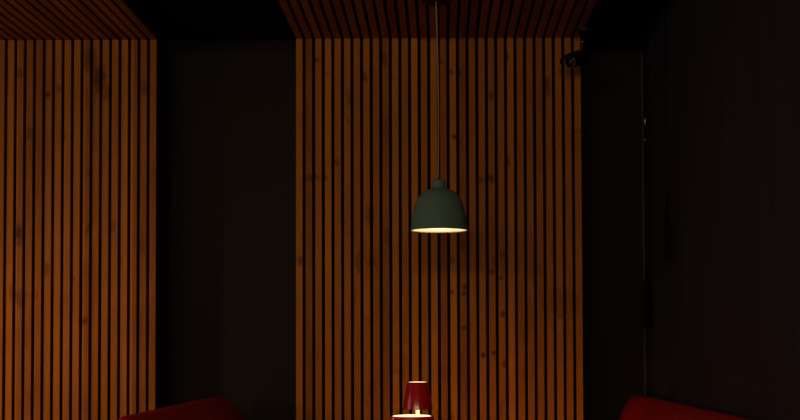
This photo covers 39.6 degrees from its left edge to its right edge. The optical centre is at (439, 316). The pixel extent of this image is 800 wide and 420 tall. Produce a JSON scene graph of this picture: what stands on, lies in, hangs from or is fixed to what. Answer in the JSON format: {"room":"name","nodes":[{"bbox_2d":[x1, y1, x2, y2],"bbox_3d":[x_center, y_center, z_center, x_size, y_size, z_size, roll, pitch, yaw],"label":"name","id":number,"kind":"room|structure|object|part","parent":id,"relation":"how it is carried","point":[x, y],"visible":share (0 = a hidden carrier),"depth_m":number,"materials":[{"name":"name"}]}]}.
{"room":"restaurant","nodes":[
{"label":"restaurant","id":0,"kind":"room"},
{"bbox_2d":[5,0,666,40],"bbox_3d":[-0.866,-1.352,2.227,3.718,0.100,5.570,0,-2,0],"label":"ceiling","id":1,"kind":"structure","parent":0,"point":[174,19],"depth_m":4.62,"materials":[{"name":"black paint"}]},
{"bbox_2d":[0,0,155,39],"bbox_3d":[-1.772,-1.221,3.642,1.175,0.071,2.000,0,-2,0],"label":"panel","id":2,"kind":"object","parent":1,"relation":"attached to","point":[19,19],"visible":1,"depth_m":4.37,"materials":[{"name":"brown wood"}]},
{"bbox_3d":[-1.772,-1.231,3.642,1.167,0.050,1.996,0,-2,0],"label":"mounting frame","id":3,"kind":"part","parent":2,"relation":"part of","materials":[{"name":"black"}]},
{"bbox_2d":[278,0,596,38],"bbox_3d":[-0.008,-1.228,3.639,1.187,0.071,2.000,0,-2,0],"label":"panel","id":4,"kind":"object","parent":1,"relation":"attached to","point":[307,18],"visible":0.98,"depth_m":4.37,"materials":[{"name":"brown wood"}]},
{"bbox_2d":[411,0,467,232],"bbox_3d":[-0.005,-0.746,4.078,0.208,0.867,0.208,0,-2,0],"label":"pendant lamp","id":5,"kind":"object","parent":4,"relation":"hanging from","point":[438,209],"visible":1,"depth_m":4.00,"materials":[{"name":"green"}]},
{"bbox_3d":[-0.010,-0.828,4.077,0.013,0.661,0.006,0,-2,0],"label":"cord","id":6,"kind":"part","parent":5,"relation":"part of","materials":[{"name":"beige fabric"}]},
{"bbox_3d":[-0.004,-0.407,4.068,0.208,0.188,0.208,0,-2,0],"label":"lamp shade","id":7,"kind":"part","parent":5,"relation":"part of","materials":[{"name":"green metal"}]},
{"bbox_2d":[414,228,464,231],"bbox_3d":[-0.003,-0.321,4.065,0.198,0.010,0.198,0,-2,0],"label":"diffuser","id":8,"kind":"object","parent":5,"relation":"attached to","point":[415,229],"depth_m":4.09,"materials":[{"name":"beige plastic"}]},
{"bbox_2d":[560,27,591,68],"bbox_3d":[0.550,-1.082,4.485,0.149,0.175,0.070,1,-2,-40],"label":"security camera","id":9,"kind":"object","parent":4,"relation":"attached to","point":[574,59],"visible":1,"depth_m":4.47,"materials":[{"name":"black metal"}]},
{"bbox_3d":[0.574,-1.099,4.501,0.033,0.123,0.043,-1,-2,29],"label":"arm","id":10,"kind":"part","parent":9,"relation":"part of","materials":[{"name":"black metal"}]},
{"bbox_2d":[643,25,650,328],"bbox_3d":[0.866,-0.591,4.680,0.031,1.288,0.031,0,-2,0],"label":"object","id":11,"kind":"object","parent":1,"relation":"hanging from","point":[646,287],"visible":1,"depth_m":4.66,"materials":[{"name":"black metal"}]},
{"bbox_3d":[0.865,-0.713,4.683,0.003,1.045,0.003,0,-2,-22],"label":"cord","id":12,"kind":"part","parent":11,"relation":"part of","materials":[{"name":"black fabric"}]},
{"bbox_3d":[0.868,-0.081,4.664,0.031,0.268,0.031,0,-2,0],"label":"pull handle","id":13,"kind":"part","parent":11,"relation":"part of","materials":[{"name":"black metal"}]},
{"bbox_2d":[157,40,643,419],"bbox_3d":[-0.861,0.040,4.921,3.718,2.522,0.100,0,-2,0],"label":"wall","id":14,"kind":"structure","parent":0,"point":[233,202],"depth_m":4.88,"materials":[{"name":"black paint"}]},
{"bbox_2d":[0,40,170,419],"bbox_3d":[-1.767,0.074,4.737,1.175,2.451,0.267,0,-2,0],"label":"panel","id":15,"kind":"object","parent":14,"relation":"attached to","point":[85,126],"visible":1,"depth_m":4.62,"materials":[{"name":"brown wood"}]},
{"bbox_3d":[-1.767,0.074,4.747,1.167,2.447,0.246,0,-2,0],"label":"mounting frame","id":16,"kind":"part","parent":15,"relation":"part of","materials":[{"name":"black"}]},
{"bbox_2d":[296,38,582,419],"bbox_3d":[-0.003,0.067,4.735,1.187,2.451,0.270,0,-2,0],"label":"panel","id":17,"kind":"object","parent":14,"relation":"attached to","point":[489,315],"visible":0.98,"depth_m":4.62,"materials":[{"name":"brown wood"}]},
{"bbox_2d":[580,37,642,51],"bbox_3d":[0.744,-1.200,4.898,0.298,0.057,0.020,0,-2,0],"label":"trim","id":18,"kind":"structure","parent":14,"relation":"attached to","point":[591,44],"depth_m":4.89,"materials":[{"name":"black paint"}]},
{"bbox_2d":[641,52,645,395],"bbox_3d":[0.895,0.061,4.867,0.006,2.462,0.006,0,-2,0],"label":"trim","id":19,"kind":"structure","parent":14,"relation":"attached to","point":[641,52],"depth_m":4.88,"materials":[{"name":"black"}]},
{"bbox_2d":[642,0,799,419],"bbox_3d":[0.948,-0.051,2.137,0.100,2.522,5.470,0,-2,0],"label":"wall","id":20,"kind":"structure","parent":0,"point":[723,336],"depth_m":3.48,"materials":[{"name":"black paint"}]},
{"bbox_3d":[-0.856,1.268,2.148,3.718,0.100,5.570,0,-2,0],"label":"floor","id":21,"kind":"structure","parent":0,"visible":0},
{"bbox_2d":[119,397,245,419],"bbox_3d":[-0.683,0.794,3.991,0.592,0.957,1.455,0,-2,0],"label":"sofa","id":22,"kind":"object","parent":21,"relation":"on","point":[214,408],"visible":1,"depth_m":4.07,"materials":[{"name":"red leather"}]},
{"bbox_2d":[620,394,749,419],"bbox_3d":[0.589,0.786,3.873,0.592,0.957,1.790,0,-2,0],"label":"sofa","id":23,"kind":"object","parent":21,"relation":"on","point":[638,407],"visible":1,"depth_m":4.03,"materials":[{"name":"red leather"}]},
{"bbox_3d":[-0.079,0.901,4.015,0.640,0.740,0.640,0,-2,0],"label":"round table","id":24,"kind":"object","parent":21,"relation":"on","visible":0},
{"bbox_2d":[403,382,432,414],"bbox_3d":[-0.081,0.385,4.060,0.111,0.295,0.111,0,-2,0],"label":"table lamp","id":25,"kind":"object","parent":24,"relation":"on","point":[417,394],"visible":1,"depth_m":4.02,"materials":[{"name":"red paint"}]},
{"bbox_3d":[-0.048,0.838,1.931,0.640,0.740,0.640,0,-2,0],"label":"round table","id":26,"kind":"object","parent":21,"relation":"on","visible":0},
{"bbox_2d":[390,414,433,419],"bbox_3d":[-0.050,0.322,1.976,0.111,0.295,0.111,0,-2,0],"label":"table lamp","id":27,"kind":"object","parent":26,"relation":"on","point":[407,416],"visible":1,"depth_m":1.95,"materials":[{"name":"red paint"}]},
{"bbox_2d":[394,414,429,416],"bbox_3d":[-0.050,0.179,1.980,0.071,0.008,0.071,0,-2,0],"label":"diffuser","id":28,"kind":"object","parent":27,"relation":"attached to","point":[407,415],"depth_m":1.97,"materials":[{"name":"beige plastic"}]}
]}

